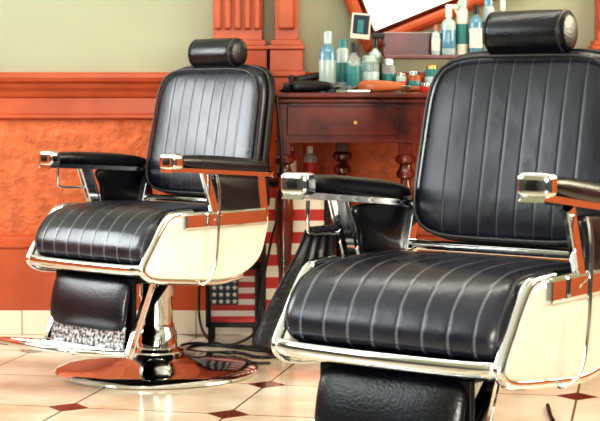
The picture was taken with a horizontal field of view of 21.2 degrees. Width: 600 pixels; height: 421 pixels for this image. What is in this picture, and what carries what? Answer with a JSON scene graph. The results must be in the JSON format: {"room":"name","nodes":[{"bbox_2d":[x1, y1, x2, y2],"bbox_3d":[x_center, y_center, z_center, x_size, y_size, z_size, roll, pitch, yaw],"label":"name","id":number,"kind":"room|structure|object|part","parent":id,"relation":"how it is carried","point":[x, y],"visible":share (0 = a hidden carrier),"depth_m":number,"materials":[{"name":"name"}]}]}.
{"room":"salon","nodes":[
{"label":"salon","id":0,"kind":"room"},
{"bbox_2d":[0,120,431,234],"bbox_3d":[0.000,0.017,6.117,6.400,0.900,0.100,0,4,0],"label":"wainscot","id":1,"kind":"structure","parent":0,"point":[28,192],"depth_m":6.05,"materials":[{"name":"wood"}]},
{"bbox_2d":[256,255,260,288],"bbox_3d":[-0.232,-0.061,6.017,0.223,0.880,0.088,0,4,0],"label":"step","id":2,"kind":"structure","parent":1,"relation":"attached to","point":[259,258],"depth_m":5.99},
{"bbox_3d":[-0.232,-0.510,5.981,0.239,0.020,0.096,0,4,0],"label":"step","id":3,"kind":"structure","parent":2,"relation":"on","visible":0},
{"bbox_2d":[245,50,267,68],"bbox_3d":[-0.232,-0.560,5.982,0.219,0.080,0.086,0,4,0],"label":"step","id":4,"kind":"structure","parent":3,"relation":"on","point":[254,57],"depth_m":5.94,"materials":[{"name":"wood"}]},
{"bbox_2d":[246,46,268,49],"bbox_3d":[-0.232,-0.607,5.976,0.231,0.015,0.092,0,4,0],"label":"step","id":5,"kind":"structure","parent":4,"relation":"on","point":[248,47],"depth_m":5.93,"materials":[{"name":"wood"}]},
{"bbox_2d":[243,40,265,45],"bbox_3d":[-0.232,-0.625,5.980,0.211,0.020,0.082,0,4,0],"label":"step","id":6,"kind":"structure","parent":5,"relation":"on","point":[247,42],"depth_m":5.94,"materials":[{"name":"wood"}]},
{"bbox_2d":[213,0,262,39],"bbox_3d":[-0.232,-1.379,5.937,0.183,1.490,0.060,0,4,0],"label":"pilaster","id":7,"kind":"object","parent":6,"relation":"on","point":[251,34],"visible":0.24,"depth_m":5.96,"materials":[{"name":"wood"}]},
{"bbox_2d":[214,0,221,29],"bbox_3d":[-0.305,-1.371,5.905,0.026,1.400,0.026,0,4,0],"label":"reed","id":8,"kind":"object","parent":7,"relation":"attached to","point":[217,3],"visible":1,"depth_m":5.94,"materials":[{"name":"wood"}]},
{"bbox_2d":[224,0,231,29],"bbox_3d":[-0.268,-1.371,5.905,0.026,1.400,0.026,0,4,0],"label":"reed","id":9,"kind":"object","parent":7,"relation":"attached to","point":[227,3],"visible":1,"depth_m":5.94,"materials":[{"name":"wood"}]},
{"bbox_2d":[234,0,240,29],"bbox_3d":[-0.232,-1.371,5.905,0.026,1.400,0.026,0,4,0],"label":"reed","id":10,"kind":"object","parent":7,"relation":"attached to","point":[237,3],"visible":1,"depth_m":5.94,"materials":[{"name":"wood"}]},
{"bbox_2d":[244,0,250,29],"bbox_3d":[-0.195,-1.371,5.905,0.026,1.400,0.026,0,4,0],"label":"reed","id":11,"kind":"object","parent":7,"relation":"attached to","point":[247,3],"visible":1,"depth_m":5.94,"materials":[{"name":"wood"}]},
{"bbox_2d":[254,0,260,29],"bbox_3d":[-0.158,-1.371,5.905,0.026,1.400,0.026,0,4,0],"label":"reed","id":12,"kind":"object","parent":7,"relation":"attached to","point":[257,3],"visible":1,"depth_m":5.94,"materials":[{"name":"wood"}]},
{"bbox_2d":[0,235,569,309],"bbox_3d":[0.000,0.237,6.067,6.400,0.288,0.030,0,4,0],"label":"baseboard","id":13,"kind":"structure","parent":1,"relation":"attached to","point":[22,287],"depth_m":6.06,"materials":[{"name":"wood"}]},
{"bbox_2d":[270,77,303,177],"bbox_3d":[-0.050,-0.060,6.002,0.126,0.880,0.118,0,4,0],"label":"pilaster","id":14,"kind":"structure","parent":1,"relation":"attached to","point":[279,81],"depth_m":5.93,"materials":[{"name":"wood"}]},
{"bbox_2d":[270,71,305,76],"bbox_3d":[-0.050,-0.509,5.966,0.142,0.020,0.126,0,4,0],"label":"step","id":15,"kind":"structure","parent":14,"relation":"on","point":[274,73],"depth_m":5.90,"materials":[{"name":"wood"}]},
{"bbox_2d":[270,49,302,70],"bbox_3d":[-0.050,-0.559,5.967,0.122,0.080,0.116,0,4,0],"label":"step","id":16,"kind":"structure","parent":15,"relation":"on","point":[280,59],"depth_m":5.91,"materials":[{"name":"wood"}]},
{"bbox_2d":[268,45,304,49],"bbox_3d":[-0.050,-0.606,5.961,0.134,0.015,0.122,0,4,0],"label":"step","id":17,"kind":"structure","parent":16,"relation":"on","point":[270,47],"depth_m":5.90,"materials":[{"name":"wood"}]},
{"bbox_2d":[271,40,301,44],"bbox_3d":[-0.050,-0.624,5.965,0.114,0.020,0.112,0,4,0],"label":"step","id":18,"kind":"structure","parent":17,"relation":"on","point":[273,42],"depth_m":5.91,"materials":[{"name":"wood"}]},
{"bbox_2d":[275,0,297,39],"bbox_3d":[-0.050,-1.378,5.922,0.086,1.490,0.090,0,4,0],"label":"pilaster","id":19,"kind":"object","parent":18,"relation":"on","point":[280,34],"visible":0.45,"depth_m":5.93,"materials":[{"name":"wood"}]},
{"bbox_2d":[278,0,294,28],"bbox_3d":[-0.050,-1.369,5.875,0.062,1.400,0.026,0,4,0],"label":"reed","id":20,"kind":"object","parent":19,"relation":"attached to","point":[286,8],"visible":1,"depth_m":5.91,"materials":[{"name":"wood"}]},
{"bbox_3d":[1.208,-0.061,6.017,0.241,0.880,0.088,0,4,0],"label":"step","id":21,"kind":"structure","parent":1,"relation":"attached to","visible":0},
{"bbox_3d":[1.208,-0.510,5.981,0.257,0.020,0.096,0,4,0],"label":"step","id":22,"kind":"structure","parent":21,"relation":"on","visible":0},
{"bbox_3d":[1.208,-0.560,5.982,0.237,0.080,0.086,0,4,0],"label":"step","id":23,"kind":"structure","parent":22,"relation":"on","visible":0},
{"bbox_2d":[588,46,599,49],"bbox_3d":[1.208,-0.607,5.976,0.249,0.015,0.092,0,4,0],"label":"step","id":24,"kind":"structure","parent":23,"relation":"on","point":[589,47],"depth_m":5.93,"materials":[{"name":"wood"}]},
{"bbox_2d":[591,40,599,45],"bbox_3d":[1.208,-0.625,5.980,0.229,0.020,0.082,0,4,0],"label":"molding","id":25,"kind":"structure","parent":24,"relation":"on","point":[595,42],"depth_m":5.94,"materials":[{"name":"wood"}]},
{"bbox_2d":[594,0,599,39],"bbox_3d":[1.208,-1.379,5.937,0.201,1.490,0.060,0,4,0],"label":"pilaster","id":26,"kind":"object","parent":25,"relation":"on","point":[597,30],"visible":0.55,"depth_m":5.96,"materials":[{"name":"wood"}]},
{"bbox_2d":[0,0,594,71],"bbox_3d":[0.000,-1.429,6.014,6.400,2.000,0.100,0,4,0],"label":"wall","id":27,"kind":"structure","parent":0,"point":[36,35],"depth_m":6.02,"materials":[{"name":"beige paint"}]},
{"bbox_2d":[0,72,424,119],"bbox_3d":[0.000,-0.430,6.005,6.400,0.177,0.060,0,4,0],"label":"trim","id":28,"kind":"structure","parent":27,"relation":"attached to","point":[23,95],"depth_m":6.01,"materials":[{"name":"wood"}]},
{"bbox_2d":[344,0,495,53],"bbox_3d":[0.568,-1.121,5.948,1.208,1.070,0.062,0,4,0],"label":"wall mirror","id":29,"kind":"object","parent":27,"relation":"attached to","point":[387,15],"visible":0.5,"depth_m":5.96,"materials":[{"name":"mirror"}]},
{"bbox_3d":[0.568,-1.121,5.954,0.900,0.650,0.006,-22,4,2],"label":"glass","id":30,"kind":"part","parent":29,"relation":"part of","materials":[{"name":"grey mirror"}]},
{"bbox_2d":[0,335,599,420],"bbox_3d":[0.000,0.811,1.637,6.400,0.050,9.150,0,4,0],"label":"floor","id":31,"kind":"structure","parent":0,"point":[30,388],"depth_m":4.79,"materials":[{"name":"beige tile"}]},
{"bbox_2d":[0,310,260,334],"bbox_3d":[0.000,0.424,6.081,6.400,0.092,0.028,0,4,0],"label":"trim","id":32,"kind":"structure","parent":31,"relation":"on","point":[12,322],"depth_m":6.07,"materials":[{"name":"beige tile"}]},
{"bbox_2d":[0,38,274,389],"bbox_3d":[-0.532,-0.013,5.143,0.664,1.097,0.856,4,5,42],"label":"barber chair","id":33,"kind":"object","parent":31,"relation":"on","point":[211,138],"visible":1,"depth_m":5.10,"materials":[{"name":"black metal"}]},
{"bbox_3d":[-0.667,0.390,5.022,0.344,0.100,0.012,4,-3,42],"label":"heel plate","id":34,"kind":"part","parent":33,"relation":"part of","materials":[{"name":"silver metal"}]},
{"bbox_3d":[-0.686,-0.146,5.396,0.055,0.048,0.450,4,5,42],"label":"arm rail","id":35,"kind":"part","parent":33,"relation":"part of","materials":[{"name":"silver metal"}]},
{"bbox_2d":[36,200,207,264],"bbox_3d":[-0.503,0.062,5.181,0.527,0.178,0.506,4,5,42],"label":"seat cushion","id":36,"kind":"object","parent":33,"relation":"on","point":[107,232],"depth_m":4.97,"materials":[{"name":"leather"}]},
{"bbox_3d":[-0.602,-0.084,5.478,0.024,0.126,0.255,4,5,42],"label":"arm panel","id":37,"kind":"part","parent":33,"relation":"part of","materials":[{"name":"black leather"}]},
{"bbox_3d":[-0.490,0.199,5.205,0.260,0.037,0.340,4,5,42],"label":"under frame","id":38,"kind":"part","parent":33,"relation":"part of","materials":[{"name":"black metal"}]},
{"bbox_3d":[-0.495,0.329,5.043,0.026,0.227,0.237,4,5,42],"label":"footrest arm","id":39,"kind":"part","parent":33,"relation":"part of","materials":[{"name":"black metal"}]},
{"bbox_2d":[148,66,266,195],"bbox_3d":[-0.310,-0.268,5.373,0.510,0.432,0.119,4,5,42],"label":"cushion","id":40,"kind":"object","parent":33,"relation":"on","point":[202,110],"depth_m":5.35,"materials":[{"name":"leather"}]},
{"bbox_3d":[-0.296,0.062,4.987,0.099,0.351,0.037,1,4,18],"label":"recline lever","id":41,"kind":"part","parent":33,"relation":"part of","materials":[{"name":"silver metal"}]},
{"bbox_3d":[-0.255,-0.120,5.009,0.055,0.052,0.450,4,5,42],"label":"arm rail","id":42,"kind":"part","parent":33,"relation":"part of","materials":[{"name":"silver metal"}]},
{"bbox_3d":[-0.243,0.025,5.059,0.042,0.057,0.372,4,5,42],"label":"arm mount plate","id":43,"kind":"part","parent":33,"relation":"part of","materials":[{"name":"silver metal"}]},
{"bbox_3d":[-0.187,-0.058,5.106,0.024,0.126,0.255,4,5,42],"label":"arm panel","id":44,"kind":"part","parent":33,"relation":"part of","materials":[{"name":"black leather"}]},
{"bbox_2d":[186,343,275,358],"bbox_3d":[-0.186,0.497,5.628,0.480,0.011,0.194,2,4,23],"label":"power cable","id":45,"kind":"object","parent":31,"relation":"on","point":[197,344],"visible":0.52,"depth_m":5.65,"materials":[{"name":"black plastic"}]},
{"bbox_2d":[179,97,283,363],"bbox_3d":[-0.266,0.056,5.560,0.210,0.901,0.530,-3,5,-40],"label":"power cable","id":46,"kind":"object","parent":31,"relation":"on","point":[276,98],"visible":0.81,"depth_m":5.46,"materials":[{"name":"black plastic"}]},
{"bbox_2d":[206,262,260,342],"bbox_3d":[-0.245,0.339,5.895,0.198,0.289,0.128,0,4,0],"label":"sign","id":47,"kind":"object","parent":31,"relation":"on","point":[235,303],"visible":0.66,"depth_m":5.84,"materials":[{"name":"multicoloured fabric"}]},
{"bbox_3d":[-0.245,0.414,5.900,0.198,0.016,0.128,0,4,0],"label":"rail","id":48,"kind":"part","parent":47,"relation":"part of","materials":[{"name":"black metal"}]},
{"bbox_3d":[-0.245,0.203,5.885,0.198,0.016,0.128,0,4,0],"label":"rail","id":49,"kind":"part","parent":47,"relation":"part of","materials":[{"name":"black metal"}]},
{"bbox_2d":[197,286,276,357],"bbox_3d":[-0.200,0.346,5.712,0.076,0.301,0.707,-3,5,-34],"label":"power cable","id":50,"kind":"object","parent":31,"relation":"on","point":[198,305],"visible":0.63,"depth_m":5.93,"materials":[{"name":"black plastic"}]},
{"bbox_2d":[261,178,329,319],"bbox_3d":[-0.018,0.192,5.744,0.243,0.604,0.208,0,4,0],"label":"flag","id":51,"kind":"object","parent":31,"relation":"on","point":[319,215],"visible":0.09,"depth_m":5.64,"materials":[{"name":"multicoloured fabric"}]},
{"bbox_3d":[-0.018,-0.102,5.723,0.243,0.016,0.208,0,4,0],"label":"rail","id":52,"kind":"part","parent":51,"relation":"part of","materials":[{"name":"black wood"}]},
{"bbox_2d":[290,145,296,171],"bbox_3d":[-0.045,-0.171,5.702,0.065,0.125,0.065,0,4,0],"label":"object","id":53,"kind":"object","parent":51,"relation":"on","point":[293,165],"visible":0.18,"depth_m":5.68,"materials":[{"name":"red paint"}]},
{"bbox_2d":[303,146,316,174],"bbox_3d":[0.035,-0.170,5.722,0.049,0.120,0.049,0,4,0],"label":"shampoo bottle","id":54,"kind":"object","parent":51,"relation":"on","point":[309,160],"visible":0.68,"depth_m":5.70,"materials":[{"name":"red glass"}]},
{"bbox_2d":[274,93,526,283],"bbox_3d":[0.575,0.038,5.717,1.350,0.915,0.440,0,4,0],"label":"table","id":55,"kind":"object","parent":31,"relation":"on","point":[342,119],"visible":0.36,"depth_m":5.50,"materials":[{"name":"brown wood"}]},
{"bbox_2d":[283,75,310,92],"bbox_3d":[-0.007,-0.448,5.662,0.105,0.062,0.060,0,4,0],"label":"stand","id":56,"kind":"object","parent":55,"relation":"on","point":[291,77],"visible":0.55,"depth_m":5.64,"materials":[{"name":"black plastic"}]},
{"bbox_2d":[294,72,318,80],"bbox_3d":[0.033,-0.469,5.661,0.120,0.040,0.032,0,4,0],"label":"hair trimmer","id":57,"kind":"object","parent":56,"relation":"on","point":[312,76],"visible":0.74,"depth_m":5.65,"materials":[{"name":"black plastic"}]},
{"bbox_2d":[279,80,340,91],"bbox_3d":[0.034,-0.430,5.542,0.210,0.043,0.062,0,4,-6],"label":"hair clipper","id":58,"kind":"object","parent":55,"relation":"on","point":[296,85],"visible":0.99,"depth_m":5.51,"materials":[{"name":"black plastic"}]},
{"bbox_3d":[-0.031,-0.420,5.545,0.080,0.020,0.044,0,4,-6],"label":"cord","id":59,"kind":"part","parent":58,"relation":"part of","materials":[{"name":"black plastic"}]},
{"bbox_2d":[319,31,336,92],"bbox_3d":[0.098,-0.523,5.637,0.063,0.215,0.063,0,4,0],"label":"lotion bottle","id":60,"kind":"object","parent":55,"relation":"on","point":[327,54],"visible":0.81,"depth_m":5.61,"materials":[{"name":"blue plastic"}]},
{"bbox_3d":[0.140,-0.308,5.503,0.370,0.100,0.009,0,4,0],"label":"drawer","id":61,"kind":"part","parent":55,"relation":"part of","materials":[{"name":"brown wood"}]},
{"bbox_2d":[337,39,348,92],"bbox_3d":[0.152,-0.515,5.698,0.045,0.190,0.045,2,5,26],"label":"can","id":62,"kind":"object","parent":55,"relation":"on","point":[342,51],"visible":0.78,"depth_m":5.68,"materials":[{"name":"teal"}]},
{"bbox_2d":[325,90,369,91],"bbox_3d":[0.164,-0.410,5.500,0.155,0.007,0.066,0,4,-4],"label":"scissors","id":63,"kind":"object","parent":55,"relation":"on","point":[325,90],"visible":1,"depth_m":5.49,"materials":[{"name":"silver metal"}]},
{"bbox_3d":[0.574,-0.392,5.692,1.332,0.018,0.428,0,4,0],"label":"moulding","id":64,"kind":"part","parent":55,"relation":"part of","materials":[{"name":"brown wood"}]},
{"bbox_2d":[347,42,359,92],"bbox_3d":[0.188,-0.501,5.609,0.047,0.175,0.047,0,4,0],"label":"bottle","id":65,"kind":"object","parent":55,"relation":"on","point":[353,61],"visible":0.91,"depth_m":5.59,"materials":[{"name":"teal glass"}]},
{"bbox_2d":[350,12,371,57],"bbox_3d":[0.225,-0.584,5.922,0.080,0.297,0.022,0,4,0],"label":"photo card","id":66,"kind":"object","parent":55,"relation":"on","point":[361,22],"visible":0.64,"depth_m":5.92,"materials":[{"name":"white paper"}]},
{"bbox_2d":[352,14,369,34],"bbox_3d":[0.226,-0.688,5.919,0.064,0.075,0.008,0,4,0],"label":"print","id":67,"kind":"object","parent":66,"relation":"attached to","point":[360,22],"depth_m":5.92,"materials":[{"name":"teal"}]},
{"bbox_2d":[360,56,378,92],"bbox_3d":[0.245,-0.480,5.640,0.069,0.130,0.069,0,4,0],"label":"jar","id":68,"kind":"object","parent":55,"relation":"on","point":[369,66],"visible":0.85,"depth_m":5.61,"materials":[{"name":"clear glass"}]},
{"bbox_2d":[369,33,385,92],"bbox_3d":[0.278,-0.531,5.757,0.064,0.214,0.049,0,4,0],"label":"spray bottle","id":69,"kind":"object","parent":55,"relation":"on","point":[375,36],"visible":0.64,"depth_m":5.74,"materials":[{"name":"grey plastic"}]},
{"bbox_2d":[351,80,409,91],"bbox_3d":[0.276,-0.429,5.528,0.210,0.043,0.062,0,4,2],"label":"hair clipper","id":70,"kind":"object","parent":55,"relation":"on","point":[372,85],"visible":0.93,"depth_m":5.50,"materials":[{"name":"orange plastic"}]},
{"bbox_2d":[381,59,395,92],"bbox_3d":[0.315,-0.478,5.670,0.053,0.120,0.053,0,4,0],"label":"jar","id":71,"kind":"object","parent":55,"relation":"on","point":[388,67],"visible":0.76,"depth_m":5.65,"materials":[{"name":"clear glass"}]},
{"bbox_2d":[396,73,406,92],"bbox_3d":[0.355,-0.449,5.622,0.039,0.070,0.039,0,4,0],"label":"can","id":72,"kind":"object","parent":55,"relation":"on","point":[400,77],"visible":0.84,"depth_m":5.61,"materials":[{"name":"grey"}]},
{"bbox_2d":[388,86,419,91],"bbox_3d":[0.388,-0.424,5.582,0.195,0.022,0.032,0,4,-4],"label":"brush","id":73,"kind":"object","parent":55,"relation":"on","point":[412,88],"visible":0.3,"depth_m":5.57,"materials":[{"name":"brown wood"}]},
{"bbox_3d":[0.410,-0.424,5.584,0.150,0.020,0.028,0,4,-4],"label":"handle","id":74,"kind":"part","parent":73,"relation":"part of","materials":[{"name":"brown wood"}]},
{"bbox_2d":[406,71,421,92],"bbox_3d":[0.400,-0.453,5.642,0.057,0.075,0.057,0,4,0],"label":"can","id":75,"kind":"object","parent":55,"relation":"on","point":[413,78],"visible":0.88,"depth_m":5.62,"materials":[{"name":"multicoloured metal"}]},
{"bbox_3d":[0.570,-0.308,5.503,0.320,0.100,0.009,0,4,0],"label":"drawer","id":76,"kind":"part","parent":55,"relation":"part of","materials":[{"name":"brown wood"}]},
{"bbox_2d":[419,82,430,92],"bbox_3d":[0.440,-0.424,5.514,0.058,0.035,0.058,0,4,0],"label":"tin","id":77,"kind":"object","parent":55,"relation":"on","point":[424,86],"visible":0.69,"depth_m":5.49,"materials":[{"name":"red paint"}]},
{"bbox_3d":[0.440,-0.435,5.513,0.058,0.013,0.058,0,4,0],"label":"lid","id":78,"kind":"part","parent":77,"relation":"part of","materials":[{"name":"silver metal"}]},
{"bbox_2d":[424,64,437,81],"bbox_3d":[0.465,-0.466,5.641,0.053,0.100,0.053,0,4,0],"label":"can","id":79,"kind":"object","parent":55,"relation":"on","point":[431,70],"visible":0.59,"depth_m":5.62,"materials":[{"name":"teal metal"}]},
{"bbox_2d":[382,32,574,64],"bbox_3d":[0.649,-0.535,5.772,0.701,0.220,0.130,0,4,0],"label":"shelf","id":80,"kind":"object","parent":55,"relation":"on","point":[399,45],"visible":0.3,"depth_m":5.82,"materials":[{"name":"brown wood"}]},
{"bbox_2d":[431,24,440,54],"bbox_3d":[0.490,-0.614,5.761,0.035,0.110,0.035,0,4,0],"label":"lotion bottle","id":81,"kind":"object","parent":80,"relation":"on","point":[436,36],"visible":0.94,"depth_m":5.75,"materials":[{"name":"grey plastic"}]},
{"bbox_2d":[441,4,457,54],"bbox_3d":[0.541,-0.650,5.758,0.066,0.182,0.053,0,4,0],"label":"spray bottle","id":82,"kind":"object","parent":80,"relation":"on","point":[448,28],"visible":0.94,"depth_m":5.74,"materials":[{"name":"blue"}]},
{"bbox_2d":[456,0,468,54],"bbox_3d":[0.585,-0.660,5.768,0.045,0.200,0.045,2,5,26],"label":"can","id":83,"kind":"object","parent":80,"relation":"on","point":[462,26],"visible":0.85,"depth_m":5.75,"materials":[{"name":"white paint"}]},
{"bbox_2d":[469,5,482,51],"bbox_3d":[0.632,-0.649,5.748,0.049,0.180,0.049,0,4,0],"label":"lotion bottle","id":84,"kind":"object","parent":80,"relation":"on","point":[475,25],"visible":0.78,"depth_m":5.73,"materials":[{"name":"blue plastic"}]},
{"bbox_3d":[0.650,-0.606,5.824,0.700,0.085,0.015,0,4,0],"label":"rail","id":85,"kind":"part","parent":80,"relation":"part of","materials":[{"name":"brown wood"}]},
{"bbox_2d":[482,0,494,50],"bbox_3d":[0.680,-0.665,5.767,0.045,0.210,0.045,2,5,26],"label":"bottle","id":86,"kind":"object","parent":80,"relation":"on","point":[488,8],"visible":0.4,"depth_m":5.75,"materials":[{"name":"grey plastic"}]},
{"bbox_2d":[500,0,505,11],"bbox_3d":[0.730,-0.660,5.768,0.045,0.200,0.045,0,4,0],"label":"lotion bottle","id":87,"kind":"object","parent":80,"relation":"on","point":[502,2],"visible":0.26,"depth_m":5.75,"materials":[{"name":"grey plastic"}]},
{"bbox_2d":[271,9,599,420],"bbox_3d":[0.294,0.113,3.373,0.664,1.097,0.856,3,5,37],"label":"barber chair","id":88,"kind":"object","parent":31,"relation":"on","point":[508,160],"visible":1,"depth_m":3.36,"materials":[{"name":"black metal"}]},
{"bbox_2d":[252,224,337,349],"bbox_3d":[0.006,0.167,3.543,0.098,0.268,0.255,3,5,38],"label":"cape","id":89,"kind":"object","parent":88,"relation":"attached to","point":[310,247],"visible":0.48,"depth_m":3.51,"materials":[{"name":"black fabric"}]},
{"bbox_3d":[0.118,-0.026,3.611,0.055,0.063,0.451,3,5,37],"label":"arm rail","id":90,"kind":"part","parent":88,"relation":"part of","materials":[{"name":"silver metal"}]},
{"bbox_3d":[0.154,0.126,3.641,0.042,0.057,0.372,3,5,37],"label":"arm mount plate","id":91,"kind":"part","parent":88,"relation":"part of","materials":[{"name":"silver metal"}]},
{"bbox_3d":[0.195,0.042,3.700,0.024,0.126,0.255,3,5,37],"label":"arm panel","id":92,"kind":"part","parent":88,"relation":"part of","materials":[{"name":"black leather"}]},
{"bbox_2d":[286,251,570,361],"bbox_3d":[0.321,0.188,3.413,0.527,0.178,0.506,3,5,37],"label":"seat cushion","id":93,"kind":"object","parent":88,"relation":"on","point":[463,306],"depth_m":3.23,"materials":[{"name":"leather"}]},
{"bbox_3d":[0.342,0.454,3.276,0.026,0.227,0.237,3,5,37],"label":"footrest arm","id":94,"kind":"part","parent":88,"relation":"part of","materials":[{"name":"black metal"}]},
{"bbox_2d":[416,51,599,245],"bbox_3d":[0.494,-0.144,3.620,0.510,0.432,0.119,3,5,37],"label":"cushion","id":95,"kind":"object","parent":88,"relation":"on","point":[490,118],"depth_m":3.62,"materials":[{"name":"leather"}]},
{"bbox_3d":[0.581,-0.009,3.262,0.055,0.079,0.452,3,5,37],"label":"arm rail","id":96,"kind":"part","parent":88,"relation":"part of","materials":[{"name":"silver metal"}]},
{"bbox_3d":[0.590,0.149,3.313,0.042,0.057,0.372,3,5,37],"label":"arm mount plate","id":97,"kind":"part","parent":88,"relation":"part of","materials":[{"name":"silver metal"}]},
{"bbox_3d":[0.543,0.186,3.237,0.099,0.351,0.037,1,4,13],"label":"recline lever","id":98,"kind":"part","parent":88,"relation":"part of","materials":[{"name":"silver metal"}]},
{"bbox_3d":[0.641,0.066,3.365,0.024,0.126,0.255,3,5,37],"label":"arm panel","id":99,"kind":"part","parent":88,"relation":"part of","materials":[{"name":"black plastic"}]},
{"bbox_2d":[546,403,555,420],"bbox_3d":[0.700,0.593,4.267,0.113,0.012,0.766,1,4,10],"label":"power cable","id":100,"kind":"object","parent":31,"relation":"on","point":[548,408],"visible":1,"depth_m":4.52,"materials":[{"name":"black plastic"}]}
]}

